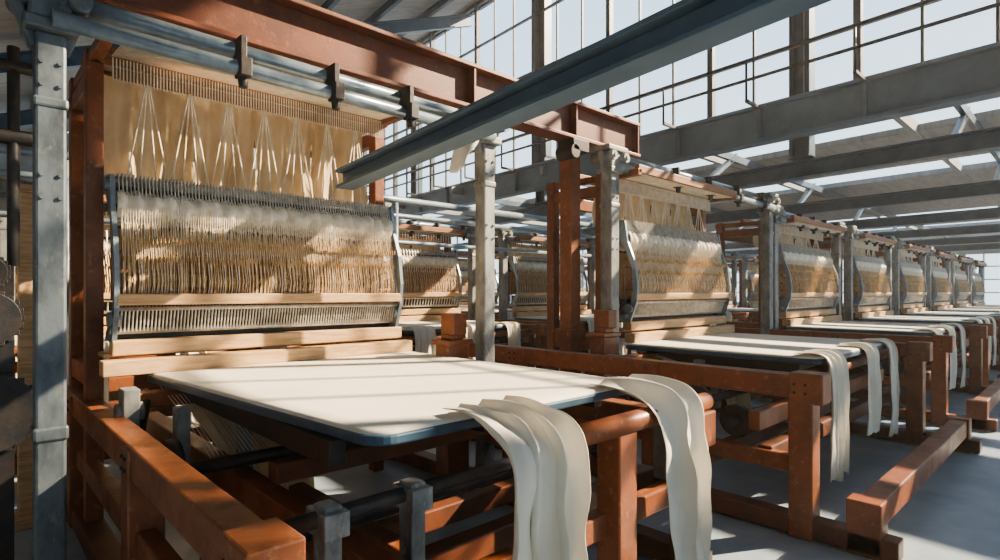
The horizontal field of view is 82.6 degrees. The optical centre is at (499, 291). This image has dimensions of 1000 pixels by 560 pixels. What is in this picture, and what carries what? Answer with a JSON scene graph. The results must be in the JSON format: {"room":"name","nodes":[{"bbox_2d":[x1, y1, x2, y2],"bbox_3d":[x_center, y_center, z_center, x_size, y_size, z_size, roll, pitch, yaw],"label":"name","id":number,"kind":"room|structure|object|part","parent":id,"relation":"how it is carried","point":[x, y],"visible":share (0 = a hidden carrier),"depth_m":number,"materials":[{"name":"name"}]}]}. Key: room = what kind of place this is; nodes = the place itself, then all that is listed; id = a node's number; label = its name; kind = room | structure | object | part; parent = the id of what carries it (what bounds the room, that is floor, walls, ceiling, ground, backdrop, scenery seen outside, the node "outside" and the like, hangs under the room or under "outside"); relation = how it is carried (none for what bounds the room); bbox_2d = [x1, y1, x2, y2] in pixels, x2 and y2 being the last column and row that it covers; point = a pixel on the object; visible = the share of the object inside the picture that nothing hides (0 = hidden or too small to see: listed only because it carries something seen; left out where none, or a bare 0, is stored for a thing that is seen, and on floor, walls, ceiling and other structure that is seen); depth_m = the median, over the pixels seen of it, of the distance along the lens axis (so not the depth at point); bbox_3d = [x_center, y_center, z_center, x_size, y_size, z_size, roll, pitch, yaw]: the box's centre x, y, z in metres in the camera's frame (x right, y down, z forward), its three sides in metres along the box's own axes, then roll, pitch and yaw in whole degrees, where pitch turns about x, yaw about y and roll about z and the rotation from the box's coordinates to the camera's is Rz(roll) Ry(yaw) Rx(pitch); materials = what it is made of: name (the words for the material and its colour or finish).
{"room":"textile factory","nodes":[
{"label":"textile factory","id":0,"kind":"room"},
{"bbox_2d":[0,0,478,131],"bbox_3d":[-4.780,-6.505,9.250,24.020,8.670,32.000,0,0,-43],"label":"ceiling","id":1,"kind":"structure","parent":0,"point":[360,10],"depth_m":16.74,"materials":[{"name":"grey metal"}]},
{"bbox_2d":[0,0,493,128],"bbox_3d":[-4.179,-6.357,9.820,21.884,8.306,32.010,0,0,-43],"label":"roof purlins","id":2,"kind":"structure","parent":1,"relation":"attached to","point":[424,22],"depth_m":18.56,"materials":[{"name":"blue paint"}]},
{"bbox_2d":[0,132,546,245],"bbox_3d":[-3.484,-4.325,33.089,59.500,13.350,0.300,0,0,-43],"label":"wall","id":3,"kind":"structure","parent":0,"point":[26,163],"depth_m":20.22,"materials":[{"name":"paint"}]},
{"bbox_2d":[443,237,586,302],"bbox_3d":[-3.484,-1.200,33.089,59.500,4.260,0.100,0,0,-43],"label":"window","id":4,"kind":"structure","parent":3,"relation":"in","point":[456,237],"depth_m":38.07,"materials":[{"name":"white paint"}]},
{"bbox_2d":[14,350,999,559],"bbox_3d":[7.805,2.450,21.193,59.500,0.200,34.000,0,0,-43],"label":"floor","id":5,"kind":"structure","parent":0,"point":[954,514],"depth_m":6.51,"materials":[{"name":"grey concrete"}]},
{"bbox_2d":[15,266,16,377],"bbox_3d":[-13.010,0.230,13.214,5.068,4.240,5.720,0,0,-43],"label":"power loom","id":6,"kind":"object","parent":5,"relation":"on","point":[15,266],"visible":0.04,"depth_m":14.68,"materials":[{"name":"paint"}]},
{"bbox_2d":[0,45,32,559],"bbox_3d":[-3.993,0.225,4.207,1.200,4.250,0.600,0,0,-43],"label":"power loom","id":7,"kind":"object","parent":5,"relation":"on","point":[16,397],"visible":0.77,"depth_m":4.32,"materials":[{"name":"metal"}]},
{"bbox_2d":[14,184,32,531],"bbox_3d":[-4.800,0.635,5.785,0.400,3.430,0.400,0,0,-43],"label":"wooden post","id":8,"kind":"object","parent":5,"relation":"on","point":[23,516],"visible":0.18,"depth_m":5.71,"materials":[{"name":"brown wood"}]},
{"bbox_2d":[0,177,332,474],"bbox_3d":[-5.877,0.230,10.056,5.068,4.240,5.720,0,0,-43],"label":"power loom","id":9,"kind":"object","parent":5,"relation":"on","point":[112,385],"visible":0.09,"depth_m":9.14,"materials":[{"name":"paint"}]},
{"bbox_3d":[-6.600,-0.300,10.804,3.380,1.520,0.240,0,0,-44],"label":"harness plate","id":10,"kind":"part","parent":9,"relation":"part of","materials":[{"name":"metal"}]},
{"bbox_3d":[-6.096,1.560,9.932,4.570,1.580,5.600,0,0,-44],"label":"loom frame","id":11,"kind":"part","parent":9,"relation":"part of","materials":[{"name":"red paint"}]},
{"bbox_2d":[0,143,591,384],"bbox_3d":[-4.157,0.265,8.739,18.000,4.170,0.140,0,0,-43],"label":"pipes","id":12,"kind":"object","parent":5,"relation":"on","point":[24,151],"visible":0.31,"depth_m":11.20,"materials":[{"name":"grey metal"}]},
{"bbox_2d":[5,0,715,559],"bbox_3d":[-1.588,0.000,5.262,4.545,4.700,5.779,0,0,-43],"label":"power loom","id":13,"kind":"object","parent":5,"relation":"on","point":[208,253],"visible":0.98,"depth_m":5.04,"materials":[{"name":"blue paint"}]},
{"bbox_3d":[-2.900,0.035,6.622,3.230,4.630,1.800,0,0,-44],"label":"upright frame","id":14,"kind":"part","parent":13,"relation":"part of","materials":[{"name":"red paint"}]},
{"bbox_3d":[-2.575,-0.300,6.352,3.010,1.520,0.240,0,0,-44],"label":"harness plate","id":15,"kind":"part","parent":13,"relation":"part of","materials":[{"name":"fabric"}]},
{"bbox_3d":[-2.465,-0.325,6.236,3.090,1.550,0.460,0,0,-44],"label":"cheek frame","id":16,"kind":"part","parent":13,"relation":"part of","materials":[{"name":"grey metal"}]},
{"bbox_3d":[-1.494,1.615,5.482,3.820,1.470,5.590,0,0,-44],"label":"loom frame","id":17,"kind":"part","parent":13,"relation":"part of","materials":[{"name":"red paint"}]},
{"bbox_2d":[449,140,478,172],"bbox_3d":[-0.332,-1.736,6.516,0.516,0.768,0.392,0,0,33],"label":"rag","id":18,"kind":"object","parent":13,"relation":"attached to","point":[459,155],"visible":0.25,"depth_m":6.42,"materials":[{"name":"beige fabric"}]},
{"bbox_2d":[335,0,830,189],"bbox_3d":[1.961,-1.435,1.792,0.210,0.540,11.948,0,0,-39],"label":"tie beam","id":19,"kind":"structure","parent":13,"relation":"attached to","point":[683,29],"depth_m":3.50,"materials":[{"name":"metal"}]},
{"bbox_2d":[355,220,546,368],"bbox_3d":[-1.815,0.230,13.911,5.068,4.240,5.720,0,0,-43],"label":"power loom","id":20,"kind":"object","parent":5,"relation":"on","point":[426,270],"visible":0.27,"depth_m":14.81,"materials":[{"name":"fabric"}]},
{"bbox_3d":[-2.538,-0.300,14.659,3.380,1.520,0.240,0,0,-44],"label":"harness plate","id":21,"kind":"part","parent":20,"relation":"part of","materials":[{"name":"metal"}]},
{"bbox_3d":[-2.863,0.350,14.929,3.600,4.000,1.800,0,0,-44],"label":"upright frame","id":22,"kind":"part","parent":20,"relation":"part of","materials":[{"name":"red paint"}]},
{"bbox_3d":[-2.033,1.560,13.786,4.570,1.580,5.600,0,0,-44],"label":"loom frame","id":23,"kind":"part","parent":20,"relation":"part of","materials":[{"name":"red paint"}]},
{"bbox_3d":[-2.427,-0.325,14.543,3.460,1.550,0.460,0,0,-44],"label":"cheek frame","id":24,"kind":"part","parent":20,"relation":"part of","materials":[{"name":"grey metal"}]},
{"bbox_2d":[432,313,472,476],"bbox_3d":[-0.565,1.300,6.770,0.400,2.100,0.300,0,0,-43],"label":"post","id":25,"kind":"object","parent":5,"relation":"on","point":[451,458],"visible":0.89,"depth_m":6.67,"materials":[{"name":"red paint"}]},
{"bbox_2d":[441,249,535,343],"bbox_3d":[-0.823,0.230,24.778,5.068,4.240,5.720,0,0,-43],"label":"power loom","id":26,"kind":"object","parent":5,"relation":"on","point":[462,263],"visible":0.08,"depth_m":25.16,"materials":[{"name":"paint"}]},
{"bbox_3d":[-1.435,-0.325,25.410,3.460,1.550,0.460,0,0,-44],"label":"cheek frame","id":27,"kind":"part","parent":26,"relation":"part of","materials":[{"name":"grey metal"}]},
{"bbox_2d":[467,229,646,374],"bbox_3d":[2.247,0.230,17.765,5.068,4.240,5.720,0,0,-43],"label":"power loom","id":28,"kind":"object","parent":5,"relation":"on","point":[523,276],"visible":0.27,"depth_m":17.48,"materials":[{"name":"paint"}]},
{"bbox_3d":[2.029,1.560,17.641,4.570,1.580,5.600,0,0,-44],"label":"loom frame","id":29,"kind":"part","parent":28,"relation":"part of","materials":[{"name":"red paint"}]},
{"bbox_3d":[1.199,0.350,18.784,3.600,4.000,1.800,0,0,-44],"label":"upright frame","id":30,"kind":"part","parent":28,"relation":"part of","materials":[{"name":"red paint"}]},
{"bbox_3d":[1.525,-0.300,18.514,3.380,1.520,0.240,0,0,-44],"label":"harness plate","id":31,"kind":"part","parent":28,"relation":"part of","materials":[{"name":"metal"}]},
{"bbox_3d":[1.635,-0.325,18.398,3.460,1.550,0.460,0,0,-44],"label":"cheek frame","id":32,"kind":"part","parent":28,"relation":"part of","materials":[{"name":"grey metal"}]},
{"bbox_2d":[508,257,619,338],"bbox_3d":[3.239,0.230,28.633,5.068,4.240,5.720,0,0,-43],"label":"power loom","id":33,"kind":"object","parent":5,"relation":"on","point":[581,258],"visible":0.02,"depth_m":28.95,"materials":[{"name":"paint"}]},
{"bbox_2d":[555,156,584,373],"bbox_3d":[1.051,0.105,8.524,0.420,4.490,0.420,0,0,-43],"label":"stanchion","id":34,"kind":"object","parent":5,"relation":"on","point":[569,334],"visible":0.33,"depth_m":8.44,"materials":[{"name":"paint"}]},
{"bbox_2d":[95,0,640,157],"bbox_3d":[-2.890,-2.420,4.426,13.900,0.540,0.300,0,0,-43],"label":"girder","id":35,"kind":"object","parent":34,"relation":"on","point":[298,30],"visible":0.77,"depth_m":5.78,"materials":[{"name":"paint"}]},
{"bbox_2d":[555,137,588,160],"bbox_3d":[1.025,-2.001,8.072,0.400,0.278,0.300,0,0,-43],"label":"bracket","id":36,"kind":"object","parent":35,"relation":"attached to","point":[571,148],"visible":1,"depth_m":7.95,"materials":[{"name":"metal"}]},
{"bbox_2d":[587,310,620,398],"bbox_3d":[1.445,1.300,7.920,0.400,2.100,0.300,0,0,-43],"label":"post","id":37,"kind":"object","parent":5,"relation":"on","point":[603,340],"visible":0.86,"depth_m":7.82,"materials":[{"name":"red paint"}]},
{"bbox_2d":[587,249,748,353],"bbox_3d":[6.309,0.230,21.620,5.068,4.240,5.720,0,0,-43],"label":"power loom","id":38,"kind":"object","parent":5,"relation":"on","point":[741,316],"visible":0.02,"depth_m":21.43,"materials":[{"name":"paint"}]},
{"bbox_3d":[5.261,0.350,22.639,3.600,4.000,1.800,0,0,-44],"label":"upright frame","id":39,"kind":"part","parent":38,"relation":"part of","materials":[{"name":"red paint"}]},
{"bbox_3d":[6.091,1.560,21.496,4.570,1.580,5.600,0,0,-44],"label":"loom frame","id":40,"kind":"part","parent":38,"relation":"part of","materials":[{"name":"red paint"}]},
{"bbox_2d":[469,143,981,559],"bbox_3d":[3.783,0.115,9.573,7.118,4.470,6.320,0,0,-43],"label":"power loom","id":41,"kind":"object","parent":5,"relation":"on","point":[655,257],"visible":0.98,"depth_m":8.18,"materials":[{"name":"paint"}]},
{"bbox_3d":[2.561,0.265,10.013,3.300,4.170,1.800,0,0,-44],"label":"upright frame","id":42,"kind":"part","parent":41,"relation":"part of","materials":[{"name":"red paint"}]},
{"bbox_3d":[2.886,-0.300,9.742,3.080,1.520,0.240,0,0,-44],"label":"harness plate","id":43,"kind":"part","parent":41,"relation":"part of","materials":[{"name":"metal"}]},
{"bbox_3d":[2.997,-0.325,9.626,3.160,1.550,0.460,0,0,-44],"label":"cheek frame","id":44,"kind":"part","parent":41,"relation":"part of","materials":[{"name":"grey metal"}]},
{"bbox_3d":[3.003,1.560,8.915,5.070,1.580,6.200,0,0,-44],"label":"loom frame","id":45,"kind":"part","parent":41,"relation":"part of","materials":[{"name":"red paint"}]},
{"bbox_2d":[706,253,785,329],"bbox_3d":[10.371,0.230,25.475,5.068,4.240,5.720,0,0,-43],"label":"power loom","id":46,"kind":"object","parent":5,"relation":"on","point":[733,257],"visible":0.03,"depth_m":27.08,"materials":[{"name":"paint"}]},
{"bbox_3d":[9.759,-0.325,26.107,3.460,1.550,0.460,0,0,-44],"label":"cheek frame","id":47,"kind":"part","parent":46,"relation":"part of","materials":[{"name":"grey metal"}]},
{"bbox_3d":[10.153,1.560,25.351,4.570,1.580,5.600,0,0,-44],"label":"loom frame","id":48,"kind":"part","parent":46,"relation":"part of","materials":[{"name":"red paint"}]},
{"bbox_2d":[726,254,780,307],"bbox_3d":[14.433,0.230,29.330,5.068,4.240,5.720,0,0,-43],"label":"power loom","id":49,"kind":"object","parent":5,"relation":"on","point":[747,268],"visible":0.13,"depth_m":28.92,"materials":[{"name":"paint"}]},
{"bbox_3d":[13.386,0.350,30.349,3.600,4.000,1.800,0,0,-44],"label":"upright frame","id":50,"kind":"part","parent":49,"relation":"part of","materials":[{"name":"red paint"}]},
{"bbox_3d":[13.821,-0.325,29.962,3.460,1.550,0.460,0,0,-44],"label":"cheek frame","id":51,"kind":"part","parent":49,"relation":"part of","materials":[{"name":"grey metal"}]},
{"bbox_2d":[685,204,999,430],"bbox_3d":[8.142,0.230,13.296,5.068,4.240,5.720,0,0,-43],"label":"power loom","id":52,"kind":"object","parent":5,"relation":"on","point":[803,274],"visible":0.62,"depth_m":12.95,"materials":[{"name":"paint"}]},
{"bbox_3d":[7.095,0.350,14.315,3.600,4.000,1.800,0,0,-44],"label":"upright frame","id":53,"kind":"part","parent":52,"relation":"part of","materials":[{"name":"red paint"}]},
{"bbox_3d":[7.420,-0.300,14.045,3.380,1.520,0.240,0,0,-44],"label":"harness plate","id":54,"kind":"part","parent":52,"relation":"part of","materials":[{"name":"fabric"}]},
{"bbox_3d":[7.530,-0.325,13.929,3.460,1.550,0.460,0,0,-44],"label":"cheek frame","id":55,"kind":"part","parent":52,"relation":"part of","materials":[{"name":"grey metal"}]},
{"bbox_3d":[7.924,1.560,13.172,4.570,1.580,5.600,0,0,-44],"label":"loom frame","id":56,"kind":"part","parent":52,"relation":"part of","materials":[{"name":"red paint"}]},
{"bbox_2d":[802,225,999,385],"bbox_3d":[12.132,0.230,17.082,5.068,4.240,5.720,0,0,-43],"label":"power loom","id":57,"kind":"object","parent":5,"relation":"on","point":[866,282],"visible":0.5,"depth_m":16.72,"materials":[{"name":"paint"}]},
{"bbox_3d":[11.084,0.350,18.101,3.600,4.000,1.800,0,0,-44],"label":"upright frame","id":58,"kind":"part","parent":57,"relation":"part of","materials":[{"name":"red paint"}]},
{"bbox_3d":[11.410,-0.300,17.831,3.380,1.520,0.240,0,0,-44],"label":"harness plate","id":59,"kind":"part","parent":57,"relation":"part of","materials":[{"name":"metal"}]},
{"bbox_3d":[11.520,-0.325,17.715,3.460,1.550,0.460,0,0,-44],"label":"cheek frame","id":60,"kind":"part","parent":57,"relation":"part of","materials":[{"name":"grey metal"}]},
{"bbox_3d":[11.914,1.560,16.958,4.570,1.580,5.600,0,0,-44],"label":"loom frame","id":61,"kind":"part","parent":57,"relation":"part of","materials":[{"name":"red paint"}]},
{"bbox_2d":[859,238,999,363],"bbox_3d":[16.121,0.230,20.868,5.068,4.240,5.720,0,0,-43],"label":"power loom","id":62,"kind":"object","parent":5,"relation":"on","point":[909,287],"visible":0.32,"depth_m":20.78,"materials":[{"name":"fabric"}]},
{"bbox_3d":[15.074,0.350,21.887,3.600,4.000,1.800,0,0,-44],"label":"upright frame","id":63,"kind":"part","parent":62,"relation":"part of","materials":[{"name":"red paint"}]},
{"bbox_3d":[15.509,-0.325,21.500,3.460,1.550,0.460,0,0,-44],"label":"cheek frame","id":64,"kind":"part","parent":62,"relation":"part of","materials":[{"name":"grey metal"}]},
{"bbox_3d":[15.903,1.560,20.744,4.570,1.580,5.600,0,0,-44],"label":"loom frame","id":65,"kind":"part","parent":62,"relation":"part of","materials":[{"name":"red paint"}]},
{"bbox_2d":[903,246,999,311],"bbox_3d":[20.111,0.230,24.654,5.068,4.240,5.720,0,0,-43],"label":"power loom","id":66,"kind":"object","parent":5,"relation":"on","point":[939,289],"visible":0.24,"depth_m":24.60,"materials":[{"name":"paint"}]},
{"bbox_3d":[19.063,0.350,25.673,3.600,4.000,1.800,0,0,-44],"label":"upright frame","id":67,"kind":"part","parent":66,"relation":"part of","materials":[{"name":"red paint"}]},
{"bbox_3d":[19.499,-0.325,25.286,3.460,1.550,0.460,0,0,-44],"label":"cheek frame","id":68,"kind":"part","parent":66,"relation":"part of","materials":[{"name":"grey metal"}]},
{"bbox_2d":[931,253,999,339],"bbox_3d":[24.101,0.230,28.440,5.068,4.240,5.720,0,0,-43],"label":"power loom","id":69,"kind":"object","parent":5,"relation":"on","point":[960,285],"visible":0.3,"depth_m":28.50,"materials":[{"name":"paint"}]},
{"bbox_3d":[23.053,0.350,29.459,3.600,4.000,1.800,0,0,-44],"label":"upright frame","id":70,"kind":"part","parent":69,"relation":"part of","materials":[{"name":"red paint"}]},
{"bbox_3d":[23.488,-0.325,29.072,3.460,1.550,0.460,0,0,-44],"label":"cheek frame","id":71,"kind":"part","parent":69,"relation":"part of","materials":[{"name":"grey metal"}]},
{"bbox_2d":[958,258,999,306],"bbox_3d":[28.090,0.230,32.226,5.068,4.240,5.720,0,0,-43],"label":"power loom","id":72,"kind":"object","parent":5,"relation":"on","point":[977,292],"visible":0.36,"depth_m":32.25,"materials":[{"name":"paint"}]},
{"bbox_3d":[27.042,0.350,33.245,3.600,4.000,1.800,0,0,-44],"label":"upright frame","id":73,"kind":"part","parent":72,"relation":"part of","materials":[{"name":"red paint"}]},
{"bbox_3d":[27.478,-0.325,32.858,3.460,1.550,0.460,0,0,-44],"label":"cheek frame","id":74,"kind":"part","parent":72,"relation":"part of","materials":[{"name":"grey metal"}]},
{"bbox_2d":[384,109,999,250],"bbox_3d":[16.328,-3.725,29.281,40.420,0.350,32.000,0,0,-43],"label":"ceiling","id":75,"kind":"structure","parent":0,"point":[958,173],"depth_m":18.59,"materials":[{"name":"grey metal"}]},
{"bbox_2d":[495,104,999,249],"bbox_3d":[16.681,-3.150,28.099,37.236,1.005,14.300,0,0,-43],"label":"struts","id":76,"kind":"object","parent":75,"relation":"attached to","point":[966,115],"visible":0.3,"depth_m":17.56,"materials":[{"name":"blue paint"}]},
{"bbox_2d":[398,126,999,235],"bbox_3d":[2.945,-2.620,16.581,0.240,0.340,32.116,0,0,-39],"label":"cross beam","id":77,"kind":"structure","parent":76,"relation":"attached to","point":[987,139],"depth_m":11.28,"materials":[{"name":"grey metal"}]},
{"bbox_2d":[398,41,999,219],"bbox_3d":[2.474,-3.580,16.134,0.360,0.800,32.116,0,0,-39],"label":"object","id":78,"kind":"structure","parent":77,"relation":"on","point":[972,75],"depth_m":11.41,"materials":[{"name":"grey metal"}]},
{"bbox_2d":[411,122,422,221],"bbox_3d":[-3.566,-6.545,24.326,0.400,7.510,0.400,0,0,-44],"label":"stanchion","id":79,"kind":"object","parent":78,"relation":"attached to","point":[414,185],"depth_m":24.26,"materials":[{"name":"grey metal"}]},
{"bbox_2d":[535,0,551,205],"bbox_3d":[1.385,-6.545,18.133,0.400,7.510,0.400,0,0,-44],"label":"stanchion","id":80,"kind":"object","parent":78,"relation":"attached to","point":[545,18],"depth_m":18.07,"materials":[{"name":"grey metal"}]},
{"bbox_2d":[363,0,999,196],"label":"window","id":81,"kind":"structure","parent":78,"relation":"attached to","point":[857,4],"depth_m":13.52,"materials":[{"name":"paint"}]},
{"bbox_3d":[2.228,-4.343,15.856,0.835,0.885,32.116,0,0,-39],"label":"maintenance rail","id":82,"kind":"part","parent":81,"relation":"part of","materials":[{"name":"grey metal"}]},
{"bbox_2d":[788,7,814,161],"bbox_3d":[6.336,-6.545,11.941,0.400,7.510,0.400,0,0,-44],"label":"stanchion","id":83,"kind":"object","parent":78,"relation":"attached to","point":[800,149],"depth_m":11.91,"materials":[{"name":"grey metal"}]},
{"bbox_2d":[452,180,999,249],"bbox_3d":[7.298,-2.620,20.711,0.240,0.340,32.116,0,0,-39],"label":"cross beam","id":84,"kind":"structure","parent":76,"relation":"attached to","point":[986,188],"depth_m":16.36,"materials":[{"name":"grey metal"}]},
{"bbox_2d":[580,207,999,250],"bbox_3d":[11.650,-2.620,24.841,0.240,0.340,32.116,0,0,-39],"label":"cross beam","id":85,"kind":"structure","parent":76,"relation":"attached to","point":[986,213],"depth_m":20.30,"materials":[{"name":"grey metal"}]},
{"bbox_2d":[584,224,999,257],"bbox_3d":[16.002,-2.620,28.971,0.240,0.340,32.116,0,0,-39],"label":"cross beam","id":86,"kind":"structure","parent":76,"relation":"attached to","point":[991,228],"depth_m":25.04,"materials":[{"name":"grey metal"}]},
{"bbox_2d":[725,235,999,254],"bbox_3d":[20.354,-2.620,33.102,0.240,0.340,32.116,0,0,-39],"label":"cross beam","id":87,"kind":"structure","parent":76,"relation":"attached to","point":[992,238],"depth_m":29.42,"materials":[{"name":"grey metal"}]},
{"bbox_2d":[726,243,999,260],"bbox_3d":[24.706,-2.620,37.232,0.240,0.340,32.116,0,0,-39],"label":"cross beam","id":88,"kind":"structure","parent":76,"relation":"attached to","point":[990,246],"depth_m":33.59,"materials":[{"name":"grey metal"}]},
{"bbox_2d":[729,242,999,305],"bbox_3d":[28.769,-0.725,41.086,0.300,6.150,32.800,0,0,-43],"label":"wall","id":89,"kind":"structure","parent":0,"point":[961,253],"depth_m":38.02,"materials":[{"name":"paint"}]},
{"bbox_2d":[727,253,999,303],"bbox_3d":[28.732,-0.825,41.052,0.100,3.530,32.800,0,0,-43],"label":"window","id":90,"kind":"structure","parent":89,"relation":"in","point":[984,279],"depth_m":37.55,"materials":[{"name":"white paint"}]}
]}

